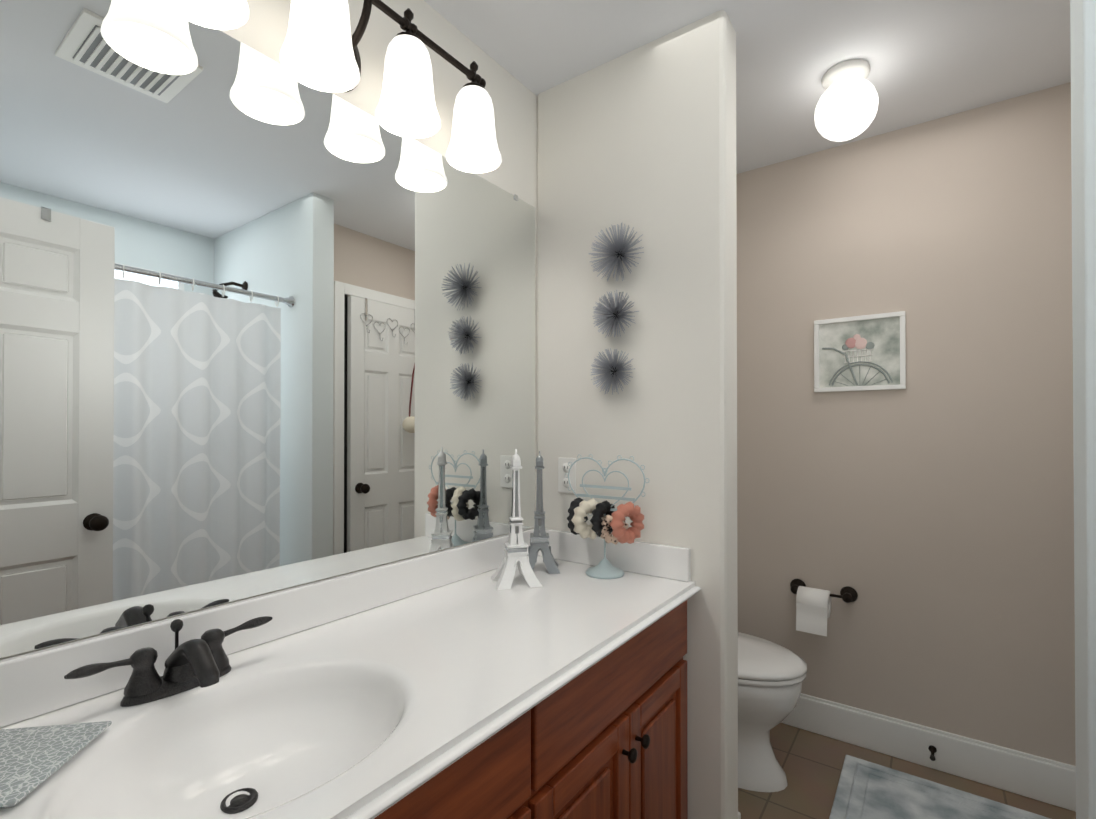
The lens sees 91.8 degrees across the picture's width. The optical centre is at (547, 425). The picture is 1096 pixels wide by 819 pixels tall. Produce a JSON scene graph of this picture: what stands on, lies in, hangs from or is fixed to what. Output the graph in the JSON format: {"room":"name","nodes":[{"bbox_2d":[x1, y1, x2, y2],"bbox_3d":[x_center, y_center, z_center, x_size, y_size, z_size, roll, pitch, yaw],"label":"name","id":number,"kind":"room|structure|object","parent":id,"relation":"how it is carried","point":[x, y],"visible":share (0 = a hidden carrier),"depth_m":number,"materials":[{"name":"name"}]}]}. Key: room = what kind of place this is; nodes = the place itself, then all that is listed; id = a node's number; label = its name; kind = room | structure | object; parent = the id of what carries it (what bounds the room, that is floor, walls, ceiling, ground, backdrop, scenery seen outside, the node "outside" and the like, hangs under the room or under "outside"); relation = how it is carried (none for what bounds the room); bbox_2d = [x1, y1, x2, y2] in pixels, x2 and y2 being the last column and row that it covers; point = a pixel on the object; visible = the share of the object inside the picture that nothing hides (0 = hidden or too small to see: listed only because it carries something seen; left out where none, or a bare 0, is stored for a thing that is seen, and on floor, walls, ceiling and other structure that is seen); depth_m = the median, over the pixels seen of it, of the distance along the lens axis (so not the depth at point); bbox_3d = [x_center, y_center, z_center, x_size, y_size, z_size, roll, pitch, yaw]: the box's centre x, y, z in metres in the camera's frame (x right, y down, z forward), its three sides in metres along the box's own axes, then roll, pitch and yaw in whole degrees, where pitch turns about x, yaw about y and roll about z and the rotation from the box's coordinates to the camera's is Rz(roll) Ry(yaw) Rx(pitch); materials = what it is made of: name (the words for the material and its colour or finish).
{"room":"bathroom","nodes":[
{"label":"bathroom","id":0,"kind":"room"},
{"bbox_2d":[0,533,508,659],"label":"wall","id":1,"kind":"structure","parent":0,"point":[508,533],"depth_m":1.01,"materials":[{"name":"white paint"}]},
{"bbox_2d":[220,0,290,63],"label":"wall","id":2,"kind":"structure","parent":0,"point":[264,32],"depth_m":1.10,"materials":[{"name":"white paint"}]},
{"bbox_2d":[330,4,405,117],"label":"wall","id":3,"kind":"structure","parent":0,"point":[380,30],"depth_m":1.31,"materials":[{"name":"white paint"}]},
{"bbox_2d":[158,0,501,172],"bbox_3d":[-0.412,-0.859,1.184,0.186,0.271,0.821,0,-1,36],"label":"sconce","id":4,"kind":"object","parent":3,"relation":"attached to","point":[319,51],"visible":1,"depth_m":1.21,"materials":[{"name":"white glass"}]},
{"bbox_2d":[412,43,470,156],"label":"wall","id":5,"kind":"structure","parent":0,"point":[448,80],"depth_m":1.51,"materials":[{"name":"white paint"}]},
{"bbox_2d":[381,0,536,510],"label":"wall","id":6,"kind":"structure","parent":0,"point":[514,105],"depth_m":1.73,"materials":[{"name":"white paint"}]},
{"bbox_2d":[0,0,534,657],"bbox_3d":[-0.483,-0.211,1.233,0.007,1.113,1.494,0,-1,36],"label":"mirror","id":7,"kind":"object","parent":6,"relation":"attached to","point":[266,324],"visible":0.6,"depth_m":1.03,"materials":[{"name":"clear glass"}]},
{"bbox_2d":[424,0,1070,173],"bbox_3d":[0.710,-1.205,0.800,2.700,0.080,3.075,0,-1,36],"label":"ceiling","id":8,"kind":"structure","parent":0,"point":[928,60],"depth_m":1.62,"materials":[{"name":"paint"}]},
{"bbox_2d":[815,59,878,141],"bbox_3d":[0.977,-1.051,1.744,0.184,0.212,0.184,0,-1,36],"label":"ceiling light","id":9,"kind":"object","parent":8,"relation":"hanging from","point":[846,108],"visible":1,"depth_m":1.69,"materials":[{"name":"white glass"}]},
{"bbox_2d":[537,0,1095,818],"bbox_3d":[1.030,0.057,1.133,2.580,2.520,0.163,0,-1,36],"label":"wall","id":10,"kind":"structure","parent":0,"point":[641,140],"depth_m":1.55,"materials":[{"name":"white paint"}]},
{"bbox_2d":[0,528,690,727],"bbox_3d":[-0.259,0.394,1.068,0.557,0.094,1.515,0,-1,36],"label":"backsplash","id":11,"kind":"structure","parent":10,"relation":"attached to","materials":[{"name":"white stone"}]},
{"bbox_2d":[558,458,575,492],"bbox_3d":[0.062,0.165,1.767,0.070,0.116,0.009,0,-1,36],"label":"electrical outlet plate","id":12,"kind":"object","parent":10,"relation":"attached to","point":[563,470],"visible":0.83,"depth_m":1.76,"materials":[{"name":"white plastic"}]},
{"bbox_2d":[590,348,634,394],"bbox_3d":[0.189,-0.168,1.633,0.150,0.145,0.093,0,-1,36],"label":"art","id":13,"kind":"object","parent":10,"relation":"attached to","point":[612,369],"visible":0.98,"depth_m":1.63,"materials":[{"name":"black metal"}]},
{"bbox_2d":[592,290,638,337],"bbox_3d":[0.198,-0.345,1.629,0.155,0.147,0.091,0,-1,36],"label":"art","id":14,"kind":"object","parent":10,"relation":"attached to","point":[614,313],"visible":1,"depth_m":1.63,"materials":[{"name":"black metal"}]},
{"bbox_2d":[589,222,643,280],"bbox_3d":[0.201,-0.530,1.616,0.178,0.180,0.110,0,-1,36],"label":"art","id":15,"kind":"object","parent":10,"relation":"attached to","point":[618,251],"visible":0.98,"depth_m":1.62,"materials":[{"name":"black metal"}]},
{"bbox_2d":[736,82,1075,765],"bbox_3d":[1.574,0.063,1.990,2.700,2.440,0.120,0,-1,36],"label":"wall","id":16,"kind":"structure","parent":0,"point":[927,514],"depth_m":2.01,"materials":[{"name":"beige paint"}]},
{"bbox_2d":[790,579,857,636],"bbox_3d":[1.107,0.740,2.160,0.254,0.175,0.140,0,-1,36],"label":"paper holder","id":17,"kind":"object","parent":16,"relation":"attached to","point":[813,608],"visible":1,"depth_m":2.13,"materials":[{"name":"white paper"}]},
{"bbox_2d":[814,311,905,392],"bbox_3d":[1.248,-0.291,2.138,0.318,0.300,0.022,0,-1,36],"label":"picture frame","id":18,"kind":"object","parent":16,"relation":"attached to","point":[862,353],"visible":1,"depth_m":2.13,"materials":[{"name":"white wood"}]},
{"bbox_2d":[781,693,1075,811],"bbox_3d":[1.200,1.211,2.165,1.640,0.147,0.019,0,-1,36],"label":"baseboard","id":19,"kind":"structure","parent":16,"relation":"attached to","point":[1046,780],"depth_m":1.97,"materials":[{"name":"white wood"}]},
{"bbox_2d":[928,745,936,760],"bbox_3d":[1.417,1.208,1.956,0.026,0.025,0.072,0,-1,36],"label":"doorstop","id":20,"kind":"object","parent":19,"relation":"attached to","point":[932,749],"visible":1,"depth_m":1.97,"materials":[{"name":"brown metal"}]},
{"bbox_2d":[738,723,1075,818],"bbox_3d":[0.710,1.305,0.782,2.700,0.060,3.075,0,-1,36],"label":"floor","id":21,"kind":"structure","parent":0,"point":[811,763],"depth_m":1.92,"materials":[{"name":"tile"}]},
{"bbox_2d":[0,528,700,818],"bbox_3d":[-0.248,0.804,1.057,0.585,0.945,1.515,0,-1,36],"label":"bathroom vanity","id":22,"kind":"object","parent":21,"relation":"on","point":[453,683],"visible":1,"depth_m":0.95,"materials":[{"name":"white stone"}]},
{"bbox_2d":[0,721,111,807],"bbox_3d":[-0.722,0.370,0.665,0.213,0.136,0.179,0,0,-9],"label":"hand towel","id":23,"kind":"object","parent":22,"relation":"on","point":[32,759],"visible":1,"depth_m":0.69,"materials":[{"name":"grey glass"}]},
{"bbox_2d":[64,616,271,706],"bbox_3d":[-0.583,0.385,0.870,0.154,0.110,0.299,0,-1,36],"label":"faucet","id":24,"kind":"object","parent":22,"relation":"on","point":[197,669],"depth_m":0.87,"materials":[{"name":"grey metal"}]},
{"bbox_2d":[491,449,542,589],"bbox_3d":[-0.091,0.255,1.512,0.127,0.378,0.127,0,0,-14],"label":"tower","id":25,"kind":"object","parent":22,"relation":"on","point":[515,549],"visible":1,"depth_m":1.49,"materials":[{"name":"white metal"}]},
{"bbox_2d":[528,451,560,573],"bbox_3d":[-0.026,0.262,1.659,0.123,0.366,0.123,0,0,-2],"label":"tower","id":26,"kind":"object","parent":22,"relation":"on","point":[539,537],"visible":1,"depth_m":1.64,"materials":[{"name":"grey metal"}]},
{"bbox_2d":[566,454,649,578],"bbox_3d":[0.166,0.266,1.588,0.292,0.358,0.132,0,-1,36],"label":"stand","id":27,"kind":"object","parent":22,"relation":"on","point":[607,519],"visible":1,"depth_m":1.56,"materials":[{"name":"grey"}]},
{"bbox_2d":[738,632,806,791],"bbox_3d":[0.599,0.891,2.076,0.754,0.784,0.510,0,-1,36],"label":"toilet","id":28,"kind":"object","parent":21,"relation":"on","point":[771,676],"visible":0.25,"depth_m":1.87,"materials":[{"name":"white ceramic"}]},
{"bbox_2d":[829,755,1050,818],"bbox_3d":[1.290,1.271,1.601,0.755,0.019,0.580,0,-1,36],"label":"bath rug","id":29,"kind":"object","parent":21,"relation":"on","point":[867,790],"visible":0.98,"depth_m":1.80,"materials":[{"name":"grey fabric"}]}
]}

